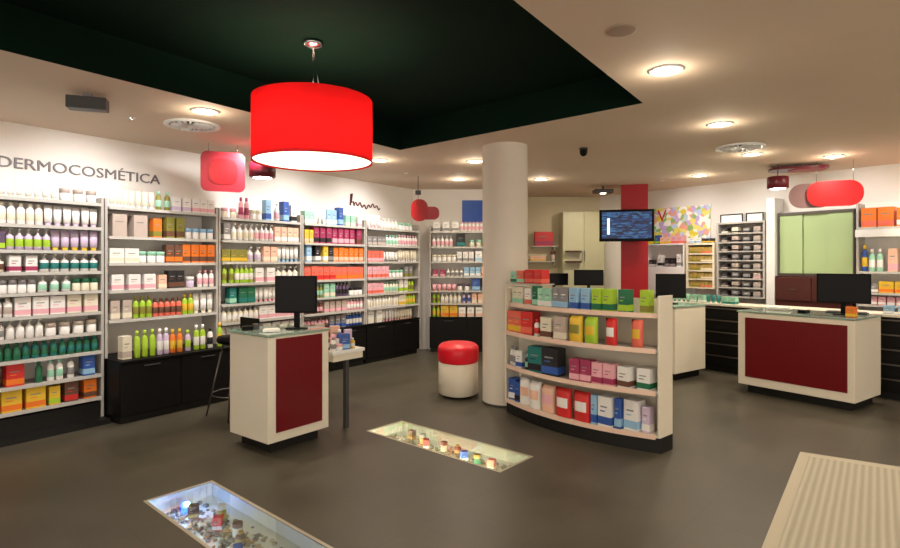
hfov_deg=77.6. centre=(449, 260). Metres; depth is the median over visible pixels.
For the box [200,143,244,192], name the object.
hanging sign
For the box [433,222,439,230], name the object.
carton
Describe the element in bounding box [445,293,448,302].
bottle
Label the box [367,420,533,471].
display case
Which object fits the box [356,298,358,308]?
bottle
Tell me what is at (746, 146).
ceiling vent
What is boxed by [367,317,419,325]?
countertop
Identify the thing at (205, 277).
bottle
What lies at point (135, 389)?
base cabinet
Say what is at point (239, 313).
pump bottle
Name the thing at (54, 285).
pump bottle
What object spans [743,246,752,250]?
carton
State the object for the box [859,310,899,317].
countertop
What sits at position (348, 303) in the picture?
bottle
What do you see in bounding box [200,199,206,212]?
carton
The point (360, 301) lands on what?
bottle
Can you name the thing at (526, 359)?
bottle
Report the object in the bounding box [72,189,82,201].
jar
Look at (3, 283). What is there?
jar
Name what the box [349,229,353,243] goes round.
carton
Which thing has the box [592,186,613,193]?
ceiling projector
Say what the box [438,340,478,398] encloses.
pouf
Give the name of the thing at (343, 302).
carton
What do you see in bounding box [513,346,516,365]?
bottle
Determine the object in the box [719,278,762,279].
shelf
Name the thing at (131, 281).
carton
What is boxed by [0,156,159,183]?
sign
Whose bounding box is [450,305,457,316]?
carton
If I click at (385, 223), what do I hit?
pump bottle
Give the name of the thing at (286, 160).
diffuser
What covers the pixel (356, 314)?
bottle
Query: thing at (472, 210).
poster
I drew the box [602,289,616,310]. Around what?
carton
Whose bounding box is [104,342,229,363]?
countertop
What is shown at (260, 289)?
tube
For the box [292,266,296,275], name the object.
pump bottle
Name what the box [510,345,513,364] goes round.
bottle
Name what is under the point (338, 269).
carton
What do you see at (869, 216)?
carton
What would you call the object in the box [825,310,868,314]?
keyboard
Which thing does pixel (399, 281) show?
carton
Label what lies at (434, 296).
bottle
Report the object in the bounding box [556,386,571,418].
pouch
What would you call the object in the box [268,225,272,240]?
pump bottle
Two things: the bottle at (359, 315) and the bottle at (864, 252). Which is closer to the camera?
the bottle at (864, 252)
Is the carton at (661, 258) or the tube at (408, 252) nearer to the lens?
the tube at (408, 252)
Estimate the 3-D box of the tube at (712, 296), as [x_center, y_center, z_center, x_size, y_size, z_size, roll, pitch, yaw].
[3.871,0.558,8.235,0.034,0.120,0.061,0,0,-36]
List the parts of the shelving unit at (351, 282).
panel, shelf, price rail, price rail, price rail, price rail, price rail, price rail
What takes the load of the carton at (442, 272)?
on the shelving unit at (475, 235)
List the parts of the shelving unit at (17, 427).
panel, shelf, shelf, shelf, shelf, shelf, shelf, price rail, price rail, price rail, price rail, price rail, price rail, price rail, price rail, price rail, price rail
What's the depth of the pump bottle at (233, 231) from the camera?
6.81 m
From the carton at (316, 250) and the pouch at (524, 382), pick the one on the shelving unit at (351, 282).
the carton at (316, 250)
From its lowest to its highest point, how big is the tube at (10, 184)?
0.148 m
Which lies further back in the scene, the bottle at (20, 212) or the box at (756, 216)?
the box at (756, 216)
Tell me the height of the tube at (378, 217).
0.205 m
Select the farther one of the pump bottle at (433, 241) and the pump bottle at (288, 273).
the pump bottle at (433, 241)
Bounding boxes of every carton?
[0,230,4,248]
[0,389,21,413]
[1,363,23,386]
[5,255,20,271]
[10,296,30,316]
[22,256,37,271]
[22,386,45,409]
[28,296,48,315]
[46,384,59,404]
[48,295,64,313]
[60,380,77,401]
[65,294,81,312]
[78,355,94,375]
[79,378,96,398]
[81,293,97,311]
[108,214,126,235]
[108,248,123,262]
[108,274,123,289]
[108,300,119,319]
[118,335,131,359]
[119,300,131,318]
[124,248,138,262]
[124,274,140,289]
[128,215,147,236]
[141,274,155,288]
[149,218,161,237]
[156,275,166,288]
[162,217,174,237]
[162,245,173,262]
[164,270,176,287]
[170,197,180,210]
[174,245,182,262]
[175,218,184,237]
[176,270,183,287]
[178,244,189,262]
[181,198,190,211]
[190,245,198,262]
[191,198,199,212]
[199,245,206,262]
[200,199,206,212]
[207,200,214,213]
[207,245,214,262]
[221,223,230,239]
[221,249,229,261]
[225,287,236,303]
[230,249,238,261]
[233,287,246,302]
[239,250,246,261]
[247,287,254,302]
[252,268,263,281]
[254,305,267,318]
[258,246,269,261]
[260,322,270,325]
[262,200,270,219]
[264,268,274,281]
[265,304,275,317]
[268,321,279,324]
[270,247,277,261]
[271,227,280,241]
[276,313,283,317]
[278,320,288,323]
[279,201,288,221]
[281,227,286,241]
[287,228,292,241]
[289,205,296,221]
[293,228,298,241]
[300,211,309,222]
[304,229,308,242]
[304,245,311,261]
[304,266,310,275]
[309,230,313,242]
[310,211,314,223]
[310,227,318,242]
[311,266,317,279]
[312,246,320,261]
[314,323,324,326]
[318,266,322,279]
[319,227,324,242]
[321,246,327,261]
[321,283,328,296]
[322,301,328,312]
[323,266,329,279]
[325,210,331,224]
[325,228,331,242]
[325,315,334,327]
[327,283,334,296]
[328,246,333,261]
[329,301,334,311]
[329,325,339,334]
[330,266,335,279]
[332,210,336,224]
[332,228,336,243]
[332,300,340,311]
[333,247,337,261]
[333,315,339,325]
[334,207,342,224]
[336,267,340,278]
[337,228,342,243]
[337,314,345,326]
[338,248,343,261]
[339,333,349,349]
[341,267,346,278]
[341,300,346,310]
[343,215,349,225]
[343,229,348,243]
[344,248,348,261]
[344,329,351,339]
[347,267,352,278]
[348,248,353,261]
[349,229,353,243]
[350,216,355,225]
[353,267,357,278]
[354,229,361,243]
[354,248,357,261]
[355,216,361,226]
[358,248,362,261]
[358,267,362,278]
[367,236,371,244]
[367,251,371,261]
[367,266,371,277]
[367,283,371,293]
[367,310,373,323]
[372,236,376,244]
[372,251,375,261]
[372,266,376,277]
[372,283,375,293]
[374,309,381,322]
[376,251,379,261]
[376,266,380,277]
[376,283,379,293]
[377,237,381,244]
[378,282,383,292]
[380,251,383,261]
[381,266,384,277]
[382,237,385,244]
[385,266,388,277]
[395,279,402,291]
[397,295,402,304]
[399,294,405,304]
[400,267,407,276]
[403,279,407,291]
[408,267,412,276]
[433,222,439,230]
[433,270,437,275]
[440,270,444,275]
[441,305,448,316]
[442,222,448,230]
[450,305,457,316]
[452,222,458,230]
[456,234,464,246]
[457,252,461,260]
[459,306,465,316]
[463,252,467,260]
[464,267,468,275]
[467,306,473,316]
[468,252,473,260]
[470,267,474,275]
[472,278,479,290]
[472,293,476,302]
[475,251,481,260]
[475,267,480,275]
[475,306,481,316]
[478,293,482,302]
[508,310,522,331]
[508,376,519,399]
[510,271,516,282]
[512,286,523,302]
[513,311,520,332]
[514,381,519,401]
[515,350,527,367]
[517,270,524,282]
[517,287,528,303]
[521,311,539,334]
[524,288,531,304]
[525,269,534,282]
[528,345,545,372]
[530,256,545,260]
[532,286,542,305]
[533,270,549,283]
[534,232,552,245]
[537,288,547,305]
[540,316,552,338]
[541,346,565,376]
[544,288,551,306]
[552,287,559,307]
[553,315,568,340]
[559,287,573,307]
[569,287,580,308]
[569,357,584,380]
[580,358,595,382]
[581,288,593,309]
[591,288,602,310]
[591,361,606,384]
[591,394,598,424]
[598,393,618,427]
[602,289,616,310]
[603,362,619,385]
[614,397,623,428]
[617,364,635,387]
[618,289,633,311]
[624,397,645,431]
[636,366,657,390]
[640,290,653,312]
[642,405,653,433]
[649,260,656,265]
[655,235,661,243]
[658,255,664,266]
[660,237,665,243]
[665,258,669,266]
[666,237,670,243]
[670,258,676,266]
[671,236,677,243]
[677,235,685,243]
[677,254,682,266]
[689,238,695,242]
[690,294,697,301]
[695,237,703,242]
[697,255,702,261]
[697,272,702,278]
[698,295,706,302]
[707,238,714,242]
[721,228,730,232]
[721,237,730,241]
[721,246,730,250]
[721,255,730,259]
[721,264,730,268]
[721,272,730,277]
[721,281,730,286]
[721,290,730,295]
[721,297,728,303]
[729,297,738,304]
[732,227,741,232]
[732,236,741,241]
[732,245,741,250]
[732,254,741,259]
[732,263,741,268]
[732,272,741,277]
[732,281,741,286]
[732,290,741,295]
[743,228,752,232]
[743,237,752,241]
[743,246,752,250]
[743,255,752,259]
[743,264,752,268]
[743,274,752,277]
[743,283,752,287]
[743,292,752,296]
[753,236,762,240]
[753,264,762,268]
[753,273,762,278]
[753,282,762,287]
[753,291,762,296]
[754,226,762,231]
[754,245,762,250]
[754,254,762,259]
[845,306,857,317]
[861,207,877,226]
[871,283,878,292]
[871,296,877,304]
[878,206,896,226]
[878,296,887,304]
[879,281,896,292]
[883,305,894,313]
[887,297,895,304]
[888,249,899,271]
[895,281,899,292]
[896,297,899,305]
[897,207,899,225]
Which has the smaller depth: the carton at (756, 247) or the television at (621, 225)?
the carton at (756, 247)
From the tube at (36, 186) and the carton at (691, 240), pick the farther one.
the carton at (691, 240)
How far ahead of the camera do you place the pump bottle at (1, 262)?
4.92 m
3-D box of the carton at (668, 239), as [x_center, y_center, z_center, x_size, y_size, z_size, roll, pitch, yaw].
[3.879,-0.361,9.878,0.111,0.120,0.101,0,0,-38]
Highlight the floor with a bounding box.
[0,349,899,547]
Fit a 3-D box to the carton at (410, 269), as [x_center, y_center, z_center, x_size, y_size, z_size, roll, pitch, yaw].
[-0.707,0.183,9.616,0.098,0.171,0.089,0,0,34]
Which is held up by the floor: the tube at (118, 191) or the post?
the post
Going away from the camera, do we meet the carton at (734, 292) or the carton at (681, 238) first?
the carton at (734, 292)
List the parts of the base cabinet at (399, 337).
door, door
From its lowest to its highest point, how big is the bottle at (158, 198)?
0.205 m
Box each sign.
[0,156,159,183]
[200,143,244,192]
[350,194,379,209]
[411,190,438,220]
[789,159,863,207]
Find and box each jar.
[0,280,6,293]
[7,280,16,293]
[17,280,25,292]
[26,279,35,292]
[44,322,55,335]
[58,321,69,334]
[59,188,69,200]
[71,278,79,290]
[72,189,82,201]
[72,320,83,332]
[80,278,88,290]
[85,319,95,331]
[86,191,95,202]
[89,278,97,289]
[139,251,145,262]
[146,251,155,262]
[156,252,164,262]
[185,228,190,238]
[185,277,193,286]
[191,228,198,238]
[199,229,205,238]
[206,229,212,238]
[221,207,227,216]
[230,208,235,217]
[249,210,255,218]
[255,210,260,219]
[336,343,342,350]
[349,287,352,294]
[353,287,357,294]
[358,287,361,294]
[391,270,395,276]
[432,255,436,260]
[437,255,441,260]
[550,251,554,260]
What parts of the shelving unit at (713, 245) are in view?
panel, panel, panel, panel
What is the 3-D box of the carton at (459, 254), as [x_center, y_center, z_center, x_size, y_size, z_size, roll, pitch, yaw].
[0.166,-0.077,9.893,0.089,0.171,0.098,0,0,1]
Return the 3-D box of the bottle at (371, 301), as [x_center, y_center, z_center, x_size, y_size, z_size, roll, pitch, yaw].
[-1.250,0.646,8.818,0.062,0.185,0.062,0,0,36]
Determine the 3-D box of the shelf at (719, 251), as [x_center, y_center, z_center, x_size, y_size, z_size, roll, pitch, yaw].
[4.679,-0.149,8.905,0.274,0.020,0.688,0,0,-37]
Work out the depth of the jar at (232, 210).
6.80 m
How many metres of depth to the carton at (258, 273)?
7.08 m
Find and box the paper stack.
[262,328,279,331]
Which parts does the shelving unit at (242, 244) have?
price rail, price rail, shelf, price rail, price rail, price rail, price rail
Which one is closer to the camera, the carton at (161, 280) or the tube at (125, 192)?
the tube at (125, 192)
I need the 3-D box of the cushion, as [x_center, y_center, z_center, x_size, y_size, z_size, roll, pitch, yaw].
[0.100,1.085,6.740,0.490,0.219,0.662,0,0,0]
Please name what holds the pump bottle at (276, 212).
on the shelving unit at (242, 244)
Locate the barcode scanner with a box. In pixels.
[241,323,258,330]
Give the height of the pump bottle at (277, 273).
0.194 m
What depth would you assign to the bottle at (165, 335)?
5.90 m
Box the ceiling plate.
[768,165,828,172]
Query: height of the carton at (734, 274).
0.089 m
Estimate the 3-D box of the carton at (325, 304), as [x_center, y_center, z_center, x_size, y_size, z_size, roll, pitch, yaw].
[-1.801,0.659,8.046,0.098,0.160,0.089,0,0,34]
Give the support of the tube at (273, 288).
on the shelving unit at (242, 244)
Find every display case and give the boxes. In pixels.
[143,480,332,547]
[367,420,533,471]
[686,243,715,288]
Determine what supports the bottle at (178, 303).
on the shelving unit at (113, 329)
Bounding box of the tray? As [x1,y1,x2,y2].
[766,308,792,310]
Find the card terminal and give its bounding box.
[797,309,809,312]
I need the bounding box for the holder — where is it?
[766,306,792,310]
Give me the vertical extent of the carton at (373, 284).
0.171 m
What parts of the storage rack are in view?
panel, panel, panel, panel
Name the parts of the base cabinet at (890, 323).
drawer, drawer, drawer, drawer, drawer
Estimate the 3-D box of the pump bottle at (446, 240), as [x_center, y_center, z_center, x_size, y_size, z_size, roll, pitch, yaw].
[-0.058,-0.348,9.877,0.069,0.194,0.069,0,0,1]
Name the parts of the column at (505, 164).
skirting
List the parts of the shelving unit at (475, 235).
price rail, price rail, price rail, price rail, shelf, price rail, price rail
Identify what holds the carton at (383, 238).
on the shelving unit at (378, 232)
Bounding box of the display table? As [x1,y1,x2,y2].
[328,346,364,427]
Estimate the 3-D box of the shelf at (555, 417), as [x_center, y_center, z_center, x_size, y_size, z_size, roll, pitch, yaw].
[1.166,1.459,5.285,0.369,0.018,1.701,0,0,-41]
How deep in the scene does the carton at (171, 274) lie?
6.17 m
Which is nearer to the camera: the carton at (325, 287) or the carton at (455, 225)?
the carton at (325, 287)
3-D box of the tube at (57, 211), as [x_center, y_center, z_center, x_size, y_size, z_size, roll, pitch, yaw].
[-3.714,-0.423,5.298,0.039,0.182,0.070,0,0,36]
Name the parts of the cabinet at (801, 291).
drawer, drawer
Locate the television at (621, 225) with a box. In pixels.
[599,209,653,241]
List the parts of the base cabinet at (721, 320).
drawer, handle, drawer, handle, drawer, handle, drawer, handle, handle, drawer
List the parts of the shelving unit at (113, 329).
shelf, shelf, shelf, price rail, price rail, price rail, price rail, price rail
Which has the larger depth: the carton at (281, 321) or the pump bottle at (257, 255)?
the carton at (281, 321)
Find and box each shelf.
[506,283,553,285]
[508,398,657,437]
[509,364,657,394]
[528,261,557,264]
[530,246,557,249]
[532,335,657,352]
[565,261,581,262]
[688,253,711,254]
[688,270,711,271]
[688,287,711,288]
[719,232,762,234]
[719,241,762,243]
[719,251,762,252]
[719,260,762,260]
[719,269,762,270]
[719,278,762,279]
[719,286,762,289]
[721,295,762,298]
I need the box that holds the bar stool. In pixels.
[206,317,259,422]
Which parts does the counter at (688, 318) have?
glass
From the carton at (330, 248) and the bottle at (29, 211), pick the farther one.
the carton at (330, 248)
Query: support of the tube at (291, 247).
on the shelving unit at (242, 244)
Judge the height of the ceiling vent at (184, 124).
0.022 m
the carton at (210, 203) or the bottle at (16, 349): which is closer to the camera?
the bottle at (16, 349)
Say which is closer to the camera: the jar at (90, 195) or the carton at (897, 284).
the jar at (90, 195)
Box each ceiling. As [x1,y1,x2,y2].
[0,0,641,149]
[0,0,899,196]
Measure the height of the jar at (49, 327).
0.120 m
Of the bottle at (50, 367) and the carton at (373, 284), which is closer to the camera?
the bottle at (50, 367)
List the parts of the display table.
leg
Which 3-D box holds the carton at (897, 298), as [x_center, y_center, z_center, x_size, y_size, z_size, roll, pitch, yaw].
[5.840,0.523,7.248,0.089,0.110,0.081,0,0,-38]
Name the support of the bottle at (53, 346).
on the shelving unit at (17, 427)
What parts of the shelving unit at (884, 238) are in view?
price rail, price rail, price rail, price rail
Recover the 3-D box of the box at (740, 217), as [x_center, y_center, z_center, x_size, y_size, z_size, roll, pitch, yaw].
[4.568,-0.687,9.016,0.160,0.130,0.360,0,0,-37]
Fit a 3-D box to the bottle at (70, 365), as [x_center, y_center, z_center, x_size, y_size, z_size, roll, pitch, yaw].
[-3.646,1.021,5.379,0.059,0.195,0.059,0,0,34]
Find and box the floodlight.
[65,93,108,112]
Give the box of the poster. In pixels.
[462,200,482,221]
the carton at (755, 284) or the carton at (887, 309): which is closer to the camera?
the carton at (887, 309)
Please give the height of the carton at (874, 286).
0.120 m
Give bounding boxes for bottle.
[0,202,5,222]
[0,255,3,271]
[0,322,3,340]
[0,344,1,361]
[2,297,11,316]
[3,344,10,361]
[5,228,13,248]
[5,321,13,339]
[7,202,15,223]
[12,343,19,359]
[15,228,22,249]
[15,320,23,338]
[16,203,24,223]
[22,342,28,358]
[24,228,32,249]
[25,319,33,337]
[26,203,33,223]
[31,341,38,357]
[33,229,41,249]
[34,204,42,224]
[34,319,42,336]
[35,361,42,382]
[37,276,46,291]
[39,254,48,271]
[40,340,47,356]
[42,229,49,249]
[47,360,53,380]
[49,254,58,271]
[50,276,58,291]
[50,339,56,355]
[56,359,62,379]
[58,338,65,354]
[59,254,68,270]
[61,276,69,290]
[67,337,73,353]
[67,357,73,377]
[70,254,78,270]
[75,337,81,352]
[79,254,87,270]
[83,336,89,351]
[89,254,96,270]
[91,335,97,350]
[132,296,138,317]
[134,331,139,357]
[139,296,144,317]
[141,330,147,356]
[146,296,151,316]
[149,329,154,355]
[152,299,157,316]
[155,191,160,209]
[156,328,162,354]
[158,298,163,315]
[163,328,168,353]
[164,192,169,209]
[164,298,169,315]
[169,329,174,352]
[170,298,174,314]
[176,297,181,314]
[176,328,181,351]
[181,294,186,313]
[185,330,190,350]
[187,294,192,313]
[193,325,198,349]
[197,270,201,286]
[200,324,204,348]
[202,270,207,286]
[207,327,212,347]
[208,270,213,286]
[217,322,221,346]
[221,265,226,282]
[221,307,225,322]
[226,307,231,321]
[228,265,233,282]
[231,223,236,239]
[231,307,236,321]
[234,265,238,282]
[237,224,242,239]
[237,306,242,320]
[238,197,242,217]
[239,265,243,282]
[242,306,247,316]
[243,224,247,240]
[244,198,248,218]
[244,265,248,282]
[247,247,252,261]
[248,225,253,240]
[248,264,252,282]
[248,305,252,317]
[253,305,257,317]
[254,224,258,240]
[254,247,260,261]
[259,224,263,240]
[264,225,267,240]
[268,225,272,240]
[274,204,278,220]
[275,267,280,275]
[281,267,285,275]
[286,267,291,275]
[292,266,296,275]
[319,284,321,297]
[319,301,322,312]
[330,337,335,350]
[335,282,337,295]
[336,329,340,343]
[338,282,341,295]
[342,282,344,295]
[345,282,348,295]
[346,313,348,325]
[347,299,349,309]
[349,312,351,325]
[350,299,352,309]
[350,338,354,347]
[352,312,354,325]
[353,298,355,309]
[355,312,357,324]
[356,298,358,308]
[358,311,361,324]
[359,298,362,308]
[367,296,369,307]
[370,296,372,307]
[372,296,375,307]
[375,296,378,306]
[379,218,383,227]
[381,295,384,306]
[384,218,387,228]
[386,282,388,292]
[387,219,390,228]
[387,295,389,305]
[389,281,391,292]
[390,295,392,305]
[391,219,394,228]
[392,281,394,291]
[392,294,395,305]
[395,281,397,291]
[398,235,400,245]
[401,235,403,245]
[410,279,412,290]
[412,293,414,303]
[432,236,435,246]
[432,292,435,302]
[432,305,435,316]
[436,236,439,246]
[437,305,439,316]
[445,236,448,246]
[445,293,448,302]
[449,236,452,246]
[449,293,452,302]
[453,293,456,302]
[457,293,460,302]
[460,222,463,230]
[462,292,465,302]
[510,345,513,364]
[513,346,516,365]
[525,354,527,369]
[534,319,539,336]
[862,245,867,270]
[869,249,874,270]
[877,249,882,270]
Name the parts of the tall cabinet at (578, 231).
door, door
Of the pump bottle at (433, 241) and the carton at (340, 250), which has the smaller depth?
the carton at (340, 250)
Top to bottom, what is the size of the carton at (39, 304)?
0.171 m
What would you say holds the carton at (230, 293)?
on the shelving unit at (242, 244)
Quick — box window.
[778,208,855,275]
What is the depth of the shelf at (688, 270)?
9.35 m
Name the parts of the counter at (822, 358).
panel, glass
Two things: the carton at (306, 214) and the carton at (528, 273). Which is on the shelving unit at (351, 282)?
the carton at (306, 214)
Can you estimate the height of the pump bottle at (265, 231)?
0.217 m
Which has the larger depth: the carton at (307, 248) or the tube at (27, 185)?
the carton at (307, 248)
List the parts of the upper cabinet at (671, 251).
panel, panel, panel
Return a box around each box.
[720,213,745,222]
[746,212,765,220]
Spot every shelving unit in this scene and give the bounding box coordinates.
[0,191,110,447]
[104,198,217,358]
[218,208,301,334]
[302,215,364,324]
[365,220,419,323]
[430,225,482,316]
[855,201,899,311]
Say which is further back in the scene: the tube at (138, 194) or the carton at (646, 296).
the tube at (138, 194)
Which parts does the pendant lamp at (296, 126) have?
lamp shade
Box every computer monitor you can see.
[275,276,316,329]
[550,273,567,286]
[574,270,603,287]
[656,274,685,303]
[817,273,870,314]
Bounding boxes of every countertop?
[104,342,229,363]
[340,324,366,328]
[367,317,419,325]
[429,315,482,317]
[700,302,754,307]
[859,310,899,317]
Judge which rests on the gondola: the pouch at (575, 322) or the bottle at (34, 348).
the pouch at (575, 322)
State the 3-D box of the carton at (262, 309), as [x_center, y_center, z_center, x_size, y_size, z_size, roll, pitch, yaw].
[-2.426,0.653,7.177,0.131,0.171,0.121,0,0,36]
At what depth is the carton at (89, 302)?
5.49 m
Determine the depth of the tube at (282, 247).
7.41 m
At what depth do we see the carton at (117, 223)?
5.71 m
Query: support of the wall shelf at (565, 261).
attached to the tall cabinet at (578, 231)
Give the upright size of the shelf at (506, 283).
0.015 m
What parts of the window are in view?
glass panel, glass panel, glass panel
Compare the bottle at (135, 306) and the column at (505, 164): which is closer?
the bottle at (135, 306)
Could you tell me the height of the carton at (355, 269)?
0.182 m
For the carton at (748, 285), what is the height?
0.072 m
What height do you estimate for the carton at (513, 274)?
0.120 m
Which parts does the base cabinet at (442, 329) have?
door, door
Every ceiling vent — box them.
[163,118,220,131]
[715,142,765,152]
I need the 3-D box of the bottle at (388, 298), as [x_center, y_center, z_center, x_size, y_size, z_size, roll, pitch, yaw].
[-1.006,0.646,9.149,0.062,0.185,0.062,0,0,35]
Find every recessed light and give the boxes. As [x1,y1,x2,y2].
[190,107,219,114]
[372,158,387,161]
[451,178,465,180]
[466,159,482,162]
[533,178,547,180]
[648,64,684,76]
[692,174,707,176]
[706,121,733,127]
[741,152,762,155]
[822,154,844,157]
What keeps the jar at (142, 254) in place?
on the shelving unit at (113, 329)
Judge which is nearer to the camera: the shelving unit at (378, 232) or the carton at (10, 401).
the carton at (10, 401)
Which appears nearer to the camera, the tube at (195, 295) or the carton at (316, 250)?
the tube at (195, 295)
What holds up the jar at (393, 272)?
on the shelving unit at (378, 232)
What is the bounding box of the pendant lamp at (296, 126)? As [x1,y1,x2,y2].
[251,38,371,171]
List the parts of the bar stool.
leg, seat, leg, backrest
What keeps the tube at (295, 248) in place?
on the shelving unit at (242, 244)
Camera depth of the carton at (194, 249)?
6.38 m
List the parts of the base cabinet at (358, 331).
door, door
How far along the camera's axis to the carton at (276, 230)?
7.31 m
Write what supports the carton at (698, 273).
on the shelving unit at (713, 245)
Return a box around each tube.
[0,179,4,195]
[6,180,14,195]
[15,181,23,196]
[24,182,31,197]
[33,182,40,197]
[42,183,48,198]
[44,206,51,224]
[50,184,57,199]
[51,230,59,249]
[53,206,61,225]
[61,230,68,249]
[63,207,70,225]
[70,230,78,249]
[72,208,79,225]
[80,231,87,250]
[81,208,88,226]
[89,209,96,226]
[89,231,97,250]
[109,188,114,205]
[116,189,121,206]
[123,190,127,206]
[129,190,134,207]
[136,191,140,207]
[142,192,147,208]
[149,192,153,208]
[193,293,198,312]
[200,293,205,312]
[207,292,212,311]
[255,287,257,301]
[258,287,262,301]
[264,287,267,300]
[268,287,271,300]
[272,287,274,300]
[277,246,280,261]
[281,246,284,261]
[285,246,288,261]
[290,246,292,261]
[294,246,297,261]
[314,208,316,223]
[318,208,320,223]
[322,208,325,223]
[330,334,335,343]
[367,215,369,227]
[370,215,372,227]
[377,215,379,227]
[382,309,384,320]
[385,309,387,320]
[388,309,390,320]
[391,308,393,319]
[394,308,396,319]
[407,250,409,260]
[412,250,414,260]
[706,295,709,302]
[711,295,714,302]
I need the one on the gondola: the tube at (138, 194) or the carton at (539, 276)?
the carton at (539, 276)
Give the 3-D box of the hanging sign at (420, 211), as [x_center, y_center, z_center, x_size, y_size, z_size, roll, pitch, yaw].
[-0.381,-0.955,8.616,0.440,0.690,0.080,0,0,-10]
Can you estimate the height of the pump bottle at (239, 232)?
0.205 m
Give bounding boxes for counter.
[228,323,329,452]
[673,302,706,379]
[737,307,882,410]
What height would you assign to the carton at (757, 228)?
0.086 m
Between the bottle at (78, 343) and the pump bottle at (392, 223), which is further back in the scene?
the pump bottle at (392, 223)
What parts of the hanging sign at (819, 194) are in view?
plate, plate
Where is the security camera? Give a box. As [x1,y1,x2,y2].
[579,147,587,155]
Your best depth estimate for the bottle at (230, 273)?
6.78 m
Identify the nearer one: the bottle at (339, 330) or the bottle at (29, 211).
the bottle at (29, 211)
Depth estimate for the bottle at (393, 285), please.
9.23 m
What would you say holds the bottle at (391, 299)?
on the shelving unit at (378, 232)
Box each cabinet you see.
[104,342,229,423]
[328,324,366,371]
[363,317,419,363]
[429,315,482,351]
[559,212,604,288]
[648,243,692,294]
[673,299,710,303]
[700,302,754,373]
[743,304,802,308]
[775,276,855,308]
[795,307,860,310]
[859,310,899,399]
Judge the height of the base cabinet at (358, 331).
0.620 m
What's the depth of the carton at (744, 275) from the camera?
8.77 m
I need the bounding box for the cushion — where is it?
[438,340,478,364]
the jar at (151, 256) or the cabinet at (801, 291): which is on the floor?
the cabinet at (801, 291)
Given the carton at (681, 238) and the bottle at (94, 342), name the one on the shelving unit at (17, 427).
the bottle at (94, 342)
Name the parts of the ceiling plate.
plate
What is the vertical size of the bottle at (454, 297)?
0.171 m
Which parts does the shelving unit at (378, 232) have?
panel, shelf, price rail, price rail, price rail, price rail, price rail, price rail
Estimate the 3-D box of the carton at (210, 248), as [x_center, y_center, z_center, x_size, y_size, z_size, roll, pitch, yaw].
[-2.830,-0.084,6.572,0.098,0.205,0.089,0,0,37]
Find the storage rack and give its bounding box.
[716,220,765,298]
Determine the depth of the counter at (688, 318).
7.60 m
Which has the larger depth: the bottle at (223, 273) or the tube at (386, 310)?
the tube at (386, 310)
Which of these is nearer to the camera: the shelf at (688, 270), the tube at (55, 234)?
the tube at (55, 234)
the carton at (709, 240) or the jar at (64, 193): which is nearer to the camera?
the jar at (64, 193)
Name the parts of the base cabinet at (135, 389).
door, door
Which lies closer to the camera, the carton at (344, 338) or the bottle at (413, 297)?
the carton at (344, 338)
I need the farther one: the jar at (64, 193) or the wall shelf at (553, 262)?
the wall shelf at (553, 262)
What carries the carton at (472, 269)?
on the shelving unit at (475, 235)
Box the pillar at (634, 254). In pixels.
[621,184,647,297]
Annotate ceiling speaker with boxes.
[605,23,637,36]
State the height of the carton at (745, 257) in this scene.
0.072 m
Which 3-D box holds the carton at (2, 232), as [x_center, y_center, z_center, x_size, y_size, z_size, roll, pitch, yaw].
[-4.014,-0.187,4.927,0.131,0.171,0.121,0,0,34]
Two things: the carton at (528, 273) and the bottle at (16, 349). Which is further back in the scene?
the carton at (528, 273)
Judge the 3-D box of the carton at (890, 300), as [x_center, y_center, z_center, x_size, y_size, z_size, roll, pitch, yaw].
[5.786,0.523,7.328,0.089,0.110,0.081,0,0,-37]
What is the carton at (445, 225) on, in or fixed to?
on the shelving unit at (475, 235)
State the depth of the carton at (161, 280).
6.08 m
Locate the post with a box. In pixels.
[766,198,782,304]
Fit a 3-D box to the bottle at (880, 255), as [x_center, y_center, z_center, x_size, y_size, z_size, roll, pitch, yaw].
[5.699,-0.011,7.422,0.071,0.300,0.071,0,0,-38]
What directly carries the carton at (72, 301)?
on the shelving unit at (17, 427)
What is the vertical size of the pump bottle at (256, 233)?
0.217 m
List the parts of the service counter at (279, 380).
glass, panel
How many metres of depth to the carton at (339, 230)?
8.23 m
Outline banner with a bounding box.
[654,204,710,242]
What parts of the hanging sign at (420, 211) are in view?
plate, plate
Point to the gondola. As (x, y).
(657, 350)
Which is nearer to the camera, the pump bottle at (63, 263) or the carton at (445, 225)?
the pump bottle at (63, 263)
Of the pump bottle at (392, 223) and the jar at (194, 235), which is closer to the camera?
the jar at (194, 235)
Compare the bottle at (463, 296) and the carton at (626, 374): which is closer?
the carton at (626, 374)
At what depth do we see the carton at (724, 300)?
8.07 m
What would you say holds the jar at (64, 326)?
on the shelving unit at (17, 427)
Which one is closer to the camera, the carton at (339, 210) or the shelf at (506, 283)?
the shelf at (506, 283)
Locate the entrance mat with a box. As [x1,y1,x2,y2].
[762,452,899,547]
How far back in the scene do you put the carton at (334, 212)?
8.15 m
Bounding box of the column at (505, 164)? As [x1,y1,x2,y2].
[482,142,527,407]
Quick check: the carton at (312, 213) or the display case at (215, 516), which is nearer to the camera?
the display case at (215, 516)
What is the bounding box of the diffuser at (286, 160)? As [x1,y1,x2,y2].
[252,151,370,169]
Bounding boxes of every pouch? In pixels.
[520,376,531,404]
[530,380,541,409]
[542,384,555,413]
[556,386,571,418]
[569,315,582,342]
[574,390,590,422]
[585,316,597,343]
[606,318,616,345]
[632,319,642,347]
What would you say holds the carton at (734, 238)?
on the storage rack
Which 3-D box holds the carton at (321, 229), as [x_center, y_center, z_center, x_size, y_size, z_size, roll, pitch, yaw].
[-1.847,-0.365,7.994,0.098,0.228,0.089,0,0,35]
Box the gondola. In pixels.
[505,283,672,453]
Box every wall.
[0,121,412,316]
[413,189,482,348]
[528,197,599,287]
[600,163,899,303]
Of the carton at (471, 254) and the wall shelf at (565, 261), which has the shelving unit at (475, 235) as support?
the carton at (471, 254)
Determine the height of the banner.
0.640 m

